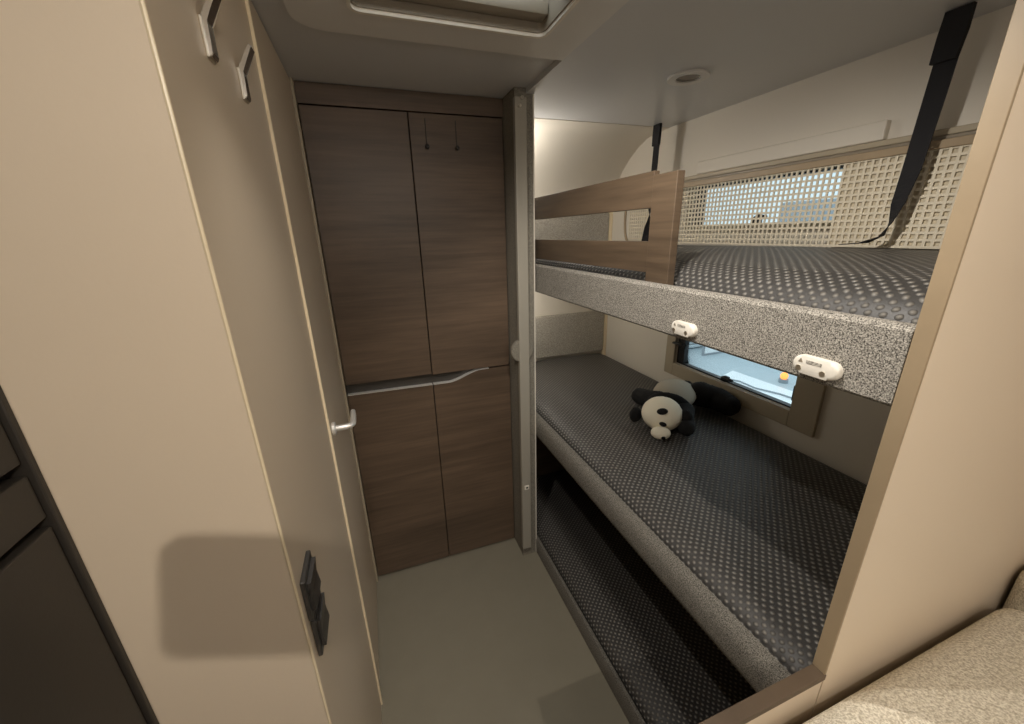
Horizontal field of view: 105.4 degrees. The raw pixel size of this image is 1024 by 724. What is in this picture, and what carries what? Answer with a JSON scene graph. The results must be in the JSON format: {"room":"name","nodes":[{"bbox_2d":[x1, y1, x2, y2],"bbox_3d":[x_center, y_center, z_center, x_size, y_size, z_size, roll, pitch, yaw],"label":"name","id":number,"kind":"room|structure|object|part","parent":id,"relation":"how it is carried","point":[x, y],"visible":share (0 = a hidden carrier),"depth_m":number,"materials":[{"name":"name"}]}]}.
{"room":"camper van interior","nodes":[
{"label":"camper van interior","id":0,"kind":"room"},
{"bbox_2d":[0,0,335,723],"bbox_3d":[-0.701,0.425,0.441,0.845,1.978,0.026,-8,19,-18],"label":"wall","id":1,"kind":"structure","parent":0,"point":[118,376],"depth_m":0.41,"materials":[{"name":"beige laminate"}]},
{"bbox_2d":[138,0,331,723],"bbox_3d":[-0.300,0.375,0.561,0.005,1.978,0.004,-8,19,-18],"label":"trim","id":2,"kind":"structure","parent":1,"relation":"attached to","point":[142,3],"depth_m":0.42,"materials":[{"name":"beige"}]},
{"bbox_2d":[153,0,381,723],"bbox_3d":[-0.405,0.301,0.794,0.035,1.978,0.481,-8,19,-18],"label":"wall","id":3,"kind":"structure","parent":0,"point":[230,140],"depth_m":0.62,"materials":[{"name":"beige laminate"}]},
{"bbox_2d":[198,0,221,64],"bbox_3d":[-0.365,-0.413,0.478,0.026,0.076,0.025,-8,19,-18],"label":"coat hook","id":4,"kind":"object","parent":3,"relation":"attached to","point":[207,18],"visible":1,"depth_m":0.47,"materials":[{"name":"silver metal"}]},
{"bbox_3d":[-0.375,-0.397,0.480,0.004,0.043,0.025,-8,19,-18],"label":"plate","id":5,"kind":"part","parent":4,"relation":"part of","materials":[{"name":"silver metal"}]},
{"bbox_2d":[236,43,254,103],"bbox_3d":[-0.416,-0.455,0.616,0.026,0.076,0.025,-8,19,-18],"label":"coat hook","id":6,"kind":"object","parent":3,"relation":"attached to","point":[244,66],"visible":1,"depth_m":0.61,"materials":[{"name":"silver metal"}]},
{"bbox_3d":[-0.426,-0.438,0.618,0.004,0.043,0.025,-8,19,-18],"label":"plate","id":7,"kind":"part","parent":6,"relation":"part of","materials":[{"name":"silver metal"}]},
{"bbox_2d":[299,550,320,620],"bbox_3d":[-0.311,0.345,0.606,0.013,0.074,0.068,-8,19,-18],"label":"light switch","id":8,"kind":"object","parent":3,"relation":"attached to","point":[310,582],"visible":1,"depth_m":0.59,"materials":[{"name":"grey plastic"}]},
{"bbox_2d":[249,0,378,678],"bbox_3d":[-0.546,0.150,1.261,0.088,1.970,0.514,-8,19,-18],"label":"door","id":9,"kind":"structure","parent":3,"relation":"in","point":[276,79],"depth_m":1.14,"materials":[{"name":"beige laminate"}]},
{"bbox_3d":[-0.503,0.189,1.105,0.009,0.038,0.038,-8,19,-18],"label":"handle","id":10,"kind":"part","parent":9,"relation":"part of","materials":[{"name":"silver metal"}]},
{"bbox_3d":[-0.491,0.171,1.158,0.053,0.017,0.114,-8,19,-18],"label":"lever","id":11,"kind":"part","parent":9,"relation":"part of","materials":[{"name":"silver metal"}]},
{"bbox_2d":[245,0,382,704],"bbox_3d":[-0.485,0.230,1.015,0.040,1.978,0.010,-8,19,-18],"label":"trim","id":12,"kind":"structure","parent":3,"relation":"attached to","point":[247,3],"depth_m":0.90,"materials":[{"name":"beige plastic"}]},
{"bbox_2d":[310,591,329,655],"bbox_3d":[-0.311,0.419,0.634,0.013,0.074,0.068,-8,19,-18],"label":"light switch","id":13,"kind":"object","parent":3,"relation":"attached to","point":[320,623],"visible":0.78,"depth_m":0.61,"materials":[{"name":"grey plastic"}]},
{"bbox_2d":[301,128,365,501],"bbox_3d":[-0.905,-0.102,2.049,1.598,1.978,0.038,-8,19,-18],"label":"wall","id":14,"kind":"structure","parent":0,"point":[301,128],"depth_m":1.94,"materials":[{"name":"beige laminate"}]},
{"bbox_2d":[365,502,628,723],"bbox_3d":[0.234,1.404,0.623,2.470,0.040,4.250,-8,19,-18],"label":"floor","id":15,"kind":"structure","parent":0,"point":[484,634],"depth_m":1.50,"materials":[{"name":"plastic"}]},
{"bbox_2d":[0,386,158,723],"bbox_3d":[-0.489,0.685,-0.356,0.620,1.976,1.694,-8,19,-18],"label":"tall cabinet","id":16,"kind":"object","parent":15,"relation":"on","point":[63,659],"visible":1,"depth_m":0.40,"materials":[{"name":"black"}]},
{"bbox_3d":[-0.392,-0.109,-0.021,0.020,0.653,0.680,-8,19,-18],"label":"door","id":17,"kind":"part","parent":16,"relation":"part of","materials":[{"name":"grey laminate"}]},
{"bbox_3d":[-0.383,0.238,0.093,0.020,0.051,0.680,-8,19,-18],"label":"drawer","id":18,"kind":"part","parent":16,"relation":"part of","materials":[{"name":"grey laminate"}]},
{"bbox_3d":[-0.368,0.819,0.286,0.020,1.152,0.680,-8,19,-18],"label":"door","id":19,"kind":"part","parent":16,"relation":"part of","materials":[{"name":"grey laminate"}]},
{"bbox_2d":[289,77,377,581],"bbox_3d":[-0.664,0.076,1.493,0.040,1.978,0.018,-8,19,-18],"label":"trim","id":20,"kind":"structure","parent":15,"relation":"on","point":[290,78],"depth_m":1.39,"materials":[{"name":"beige"}]},
{"bbox_2d":[293,80,513,575],"bbox_3d":[-0.429,-0.058,1.883,0.679,1.976,0.602,-8,19,-18],"label":"wardrobe","id":21,"kind":"object","parent":15,"relation":"on","point":[413,236],"visible":1,"depth_m":1.52,"materials":[{"name":"brown wood"}]},
{"bbox_3d":[-0.505,-0.381,1.429,0.332,0.946,0.022,-8,19,-18],"label":"door","id":22,"kind":"part","parent":21,"relation":"part of","materials":[{"name":"brown wood"}]},
{"bbox_3d":[-0.357,-0.885,1.325,0.679,0.059,0.022,-8,19,-18],"label":"panel","id":23,"kind":"part","parent":21,"relation":"part of","materials":[{"name":"brown wood"}]},
{"bbox_3d":[-0.481,0.541,1.735,0.332,0.910,0.022,-8,19,-18],"label":"door","id":24,"kind":"part","parent":21,"relation":"part of","materials":[{"name":"brown wood"}]},
{"bbox_2d":[424,119,429,148],"bbox_3d":[-0.298,-0.793,1.354,0.015,0.094,0.014,-8,19,-18],"label":"peg","id":25,"kind":"object","parent":21,"relation":"attached to","point":[427,146],"visible":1,"depth_m":1.36,"materials":[{"name":"grey metal"}]},
{"bbox_2d":[455,121,459,150],"bbox_3d":[-0.198,-0.806,1.387,0.015,0.094,0.014,-8,19,-18],"label":"peg","id":26,"kind":"object","parent":21,"relation":"attached to","point":[457,148],"visible":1,"depth_m":1.39,"materials":[{"name":"grey metal"}]},
{"bbox_3d":[-0.186,-0.423,1.535,0.338,0.950,0.022,-8,19,-18],"label":"door","id":27,"kind":"part","parent":21,"relation":"part of","materials":[{"name":"brown wood"}]},
{"bbox_3d":[-0.163,0.482,1.835,0.338,0.944,0.022,-8,19,-18],"label":"door","id":28,"kind":"part","parent":21,"relation":"part of","materials":[{"name":"brown wood"}]},
{"bbox_2d":[536,535,645,723],"bbox_3d":[0.245,1.007,1.626,0.018,0.080,1.624,-8,19,-18],"label":"bunk","id":29,"kind":"object","parent":15,"relation":"on","point":[621,694],"visible":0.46,"depth_m":1.45,"materials":[{"name":"brown wood"}]},
{"bbox_2d":[536,470,756,723],"bbox_3d":[0.614,0.944,1.744,0.759,0.105,1.619,-8,19,-18],"label":"mattress","id":30,"kind":"object","parent":29,"relation":"on","point":[672,671],"visible":0.3,"depth_m":1.49,"materials":[{"name":"grey fabric"}]},
{"bbox_3d":[0.960,1.124,0.458,1.086,0.560,0.968,-8,19,-18],"label":"bench","id":31,"kind":"object","parent":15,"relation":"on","visible":0},
{"bbox_2d":[803,608,1023,723],"bbox_3d":[0.789,0.758,0.269,0.820,0.256,0.956,-8,19,-18],"label":"bench cushion","id":32,"kind":"object","parent":31,"relation":"on","point":[975,675],"visible":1,"depth_m":0.64,"materials":[{"name":"beige fabric"}]},
{"bbox_2d":[1002,570,1023,611],"bbox_3d":[1.321,0.655,0.441,0.296,0.318,0.967,-8,19,-18],"label":"cushion","id":33,"kind":"object","parent":31,"relation":"on","point":[1015,600],"visible":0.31,"depth_m":0.80,"materials":[{"name":"beige fabric"}]},
{"bbox_2d":[502,87,535,555],"bbox_3d":[-0.058,-0.090,1.947,0.067,1.978,0.718,-8,19,-18],"label":"wall","id":34,"kind":"structure","parent":0,"point":[508,140],"depth_m":1.57,"materials":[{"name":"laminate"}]},
{"bbox_2d":[510,95,532,548],"bbox_3d":[0.043,0.006,1.600,0.094,1.888,0.027,-8,19,-18],"label":"rail","id":35,"kind":"object","parent":34,"relation":"attached to","point":[521,350],"visible":1,"depth_m":1.52,"materials":[{"name":"beige metal"}]},
{"bbox_2d":[533,94,536,538],"bbox_3d":[-0.024,-0.095,1.959,0.006,1.978,0.716,-8,19,-18],"label":"trim","id":36,"kind":"structure","parent":34,"relation":"attached to","point":[533,94],"depth_m":1.56,"materials":[{"name":"beige"}]},
{"bbox_2d":[536,436,565,476],"bbox_3d":[0.332,0.464,2.403,0.797,0.620,0.020,-8,19,-18],"label":"wall","id":37,"kind":"structure","parent":0,"point":[546,463],"depth_m":2.39,"materials":[{"name":"brown wood"}]},
{"bbox_2d":[534,118,668,360],"bbox_3d":[0.302,-0.190,2.221,0.800,1.977,0.490,-8,19,-18],"label":"wall","id":38,"kind":"structure","parent":0,"point":[568,154],"depth_m":2.01,"materials":[{"name":"beige paint"}]},
{"bbox_2d":[535,311,603,358],"bbox_3d":[0.229,-0.158,2.419,0.770,0.265,0.023,-8,19,-18],"label":"panel","id":39,"kind":"object","parent":38,"relation":"attached to","point":[580,332],"visible":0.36,"depth_m":2.45,"materials":[{"name":"grey fabric"}]},
{"bbox_2d":[535,213,608,239],"bbox_3d":[0.214,-0.735,2.227,0.770,0.212,0.023,-8,19,-18],"label":"panel","id":40,"kind":"object","parent":38,"relation":"attached to","point":[592,226],"visible":0.26,"depth_m":2.26,"materials":[{"name":"grey fabric"}]},
{"bbox_2d":[601,212,612,354],"bbox_3d":[0.598,-0.439,2.468,0.024,0.960,0.022,-8,19,-18],"label":"trim","id":41,"kind":"structure","parent":38,"relation":"attached to","point":[603,351],"depth_m":2.51,"materials":[{"name":"beige"}]},
{"bbox_2d":[251,0,1016,127],"bbox_3d":[0.184,-0.499,-0.008,2.470,0.046,4.250,-8,19,-18],"label":"ceiling","id":42,"kind":"structure","parent":0,"point":[619,74],"depth_m":1.07,"materials":[{"name":"grey paint"}]},
{"bbox_2d":[283,0,628,60],"bbox_3d":[-0.018,-0.662,0.550,0.667,0.016,0.940,-8,19,-18],"label":"frame","id":43,"kind":"object","parent":42,"relation":"attached to","point":[587,16],"visible":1,"depth_m":0.90,"materials":[{"name":"white plastic"}]},
{"bbox_2d":[346,0,579,38],"bbox_3d":[-0.050,-0.748,0.630,0.445,0.144,0.492,-8,19,-18],"label":"roof hatch","id":44,"kind":"object","parent":42,"relation":"attached to","point":[536,19],"visible":1,"depth_m":0.86,"materials":[{"name":"white plastic"}]},
{"bbox_2d":[641,123,661,240],"bbox_3d":[0.662,-0.831,1.837,0.035,0.504,0.063,-8,19,-18],"label":"strap","id":45,"kind":"object","parent":42,"relation":"hanging from","point":[657,129],"visible":0.64,"depth_m":1.79,"materials":[{"name":"black fabric"}]},
{"bbox_2d":[667,69,709,85],"bbox_3d":[0.549,-0.885,1.214,0.124,0.006,0.124,-8,19,-18],"label":"recessed light","id":46,"kind":"object","parent":42,"relation":"in","point":[691,76],"visible":1,"depth_m":1.21,"materials":[{"name":"white plastic"}]},
{"bbox_2d":[838,1,976,244],"bbox_3d":[0.977,-0.556,0.980,0.043,0.503,0.146,-11,21,-26],"label":"strap","id":47,"kind":"object","parent":42,"relation":"hanging from","point":[956,23],"visible":1,"depth_m":0.92,"materials":[{"name":"black fabric"}]},
{"bbox_2d":[606,4,1014,484],"bbox_3d":[0.932,-0.038,1.710,0.030,1.978,1.917,-8,19,-18],"label":"wall","id":48,"kind":"structure","parent":0,"point":[889,84],"depth_m":1.27,"materials":[{"name":"beige paint"}]},
{"bbox_2d":[536,412,791,691],"bbox_3d":[0.556,0.308,1.657,0.795,0.093,1.874,-8,19,-18],"label":"bunk","id":49,"kind":"object","parent":48,"relation":"attached to","point":[753,661],"visible":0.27,"depth_m":0.95,"materials":[{"name":"grey fabric"}]},
{"bbox_2d":[536,353,866,673],"bbox_3d":[0.563,0.286,1.653,0.749,0.097,1.869,-8,19,-18],"label":"mattress","id":50,"kind":"object","parent":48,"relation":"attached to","point":[765,525],"visible":0.6,"depth_m":1.16,"materials":[{"name":"grey fabric"}]},
{"bbox_2d":[629,379,740,439],"bbox_3d":[0.695,0.164,1.643,0.479,0.141,0.375,-8,19,-18],"label":"plush panda","id":51,"kind":"object","parent":50,"relation":"on","point":[666,407],"visible":1,"depth_m":1.59,"materials":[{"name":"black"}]},
{"bbox_3d":[0.612,0.159,1.722,0.093,0.092,0.182,-12,21,-28],"label":"arm","id":52,"kind":"part","parent":51,"relation":"part of","materials":[{"name":"black fabric"}]},
{"bbox_3d":[0.683,0.222,1.547,0.090,0.091,0.205,4,19,17],"label":"arm","id":53,"kind":"part","parent":51,"relation":"part of","materials":[{"name":"black fabric"}]},
{"bbox_3d":[0.871,0.154,1.683,0.113,0.111,0.224,-17,24,-40],"label":"leg","id":54,"kind":"part","parent":51,"relation":"part of","materials":[{"name":"black fabric"}]},
{"bbox_2d":[535,170,916,406],"bbox_3d":[0.541,-0.426,1.401,0.795,0.358,1.848,-8,19,-18],"label":"bunk","id":55,"kind":"object","parent":48,"relation":"attached to","point":[862,356],"visible":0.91,"depth_m":0.83,"materials":[{"name":"grey fabric"}]},
{"bbox_3d":[0.354,-0.270,0.921,0.020,0.323,0.080,-8,19,-18],"label":"guard rail","id":56,"kind":"part","parent":55,"relation":"part of","materials":[{"name":"brown wood"}]},
{"bbox_2d":[535,245,938,323],"bbox_3d":[0.552,-0.349,1.430,0.684,0.145,1.844,-8,19,-18],"label":"mattress","id":57,"kind":"object","parent":55,"relation":"on","point":[890,284],"visible":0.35,"depth_m":0.73,"materials":[{"name":"grey fabric"}]},
{"bbox_2d":[664,335,826,437],"bbox_3d":[0.939,-0.057,1.648,0.056,0.447,0.762,-8,19,-18],"label":"window","id":58,"kind":"structure","parent":48,"relation":"in","point":[803,414],"depth_m":1.53,"materials":[{"name":"beige"}]},
{"bbox_3d":[0.953,-0.072,1.668,0.004,0.332,0.607,-8,19,-18],"label":"pane","id":59,"kind":"part","parent":58,"relation":"part of","materials":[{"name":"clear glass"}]},
{"bbox_2d":[696,120,890,174],"bbox_3d":[0.920,-0.738,1.378,0.021,0.050,0.680,-8,19,-18],"label":"pelmet","id":60,"kind":"object","parent":48,"relation":"attached to","point":[876,131],"visible":0.91,"depth_m":1.27,"materials":[{"name":"beige plastic"}]},
{"bbox_2d":[684,122,978,231],"bbox_3d":[0.933,-0.603,1.424,0.066,0.231,1.726,-8,19,-18],"label":"window","id":61,"kind":"structure","parent":48,"relation":"in","point":[841,166],"depth_m":1.26,"materials":[{"name":"beige"}]},
{"bbox_2d":[624,134,974,248],"bbox_3d":[0.913,-0.554,1.405,0.036,0.258,1.678,-8,19,-18],"label":"net","id":62,"kind":"object","parent":61,"relation":"hanging from","point":[869,180],"visible":0.67,"depth_m":1.16,"materials":[{"name":"beige"}]},
{"bbox_3d":[0.916,-0.698,1.386,0.034,0.026,1.726,-8,19,-18],"label":"curtain rail","id":63,"kind":"part","parent":61,"relation":"part of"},
{"bbox_2d":[830,146,968,245],"bbox_3d":[1.100,-0.400,0.923,0.023,0.248,0.598,-8,19,-18],"label":"blind","id":64,"kind":"object","parent":61,"relation":"attached to","point":[869,180],"depth_m":1.06,"materials":[{"name":"beige"}]},
{"bbox_2d":[746,72,1023,723],"bbox_3d":[0.749,0.311,0.673,1.150,1.978,0.019,-8,19,-18],"label":"wall","id":65,"kind":"structure","parent":0,"point":[945,551],"depth_m":0.59,"materials":[{"name":"beige paint"}]},
{"bbox_2d":[698,664,825,723],"bbox_3d":[0.362,0.536,0.600,0.319,0.012,0.021,-8,19,-18],"label":"trim","id":66,"kind":"structure","parent":65,"relation":"on","point":[752,707],"depth_m":0.61,"materials":[{"name":"brown wood"}]},
{"bbox_2d":[813,0,1023,674],"bbox_3d":[0.496,-0.043,0.465,0.004,1.164,0.020,-8,19,-18],"label":"trim","id":67,"kind":"structure","parent":65,"relation":"attached to","point":[1009,70],"depth_m":0.46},
{"label":"outside","id":68,"kind":"structure","parent":0,"visible":0},
{"bbox_2d":[690,347,796,390],"bbox_3d":[6.388,0.036,5.747,12.400,0.050,22.000,-8,19,-18],"label":"ground","id":69,"kind":"structure","parent":68,"point":[720,364],"depth_m":5.77,"materials":[{"name":"blue"}]},
{"bbox_2d":[689,342,702,348],"bbox_3d":[3.256,-0.489,7.055,0.750,0.280,0.650,-8,19,-18],"label":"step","id":70,"kind":"structure","parent":69,"relation":"on","point":[691,345],"depth_m":6.72,"materials":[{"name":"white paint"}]},
{"bbox_2d":[701,346,722,355],"bbox_3d":[3.658,-0.702,6.362,1.230,1.100,0.030,-8,19,-18],"label":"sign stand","id":71,"kind":"object","parent":69,"relation":"on","point":[705,350],"visible":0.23,"depth_m":6.35,"materials":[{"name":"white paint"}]},
{"bbox_2d":[723,371,792,403],"bbox_3d":[3.373,1.093,2.684,1.745,0.020,5.920,-8,19,-18],"label":"platform","id":72,"kind":"object","parent":69,"relation":"on","point":[749,380],"visible":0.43,"depth_m":5.02,"materials":[{"name":"white paint"}]},
{"bbox_2d":[732,379,791,397],"bbox_3d":[3.178,0.353,4.859,0.093,0.020,1.191,-12,21,-30],"label":"cable","id":73,"kind":"object","parent":72,"relation":"on","point":[732,379],"visible":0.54,"depth_m":4.88,"materials":[{"name":"grey paint"}]},
{"bbox_2d":[704,171,842,224],"bbox_3d":[5.786,-2.079,7.630,2.220,2.810,5.800,-8,19,-18],"label":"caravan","id":74,"kind":"object","parent":69,"relation":"on","point":[840,173],"visible":0.02,"depth_m":6.91,"materials":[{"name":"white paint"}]},
{"bbox_2d":[778,372,788,383],"bbox_3d":[3.599,0.203,5.159,0.109,0.140,0.109,-8,19,-18],"label":"warning lamp","id":75,"kind":"object","parent":69,"relation":"on","point":[783,377],"visible":0.94,"depth_m":5.13,"materials":[{"name":"orange"}]}
]}

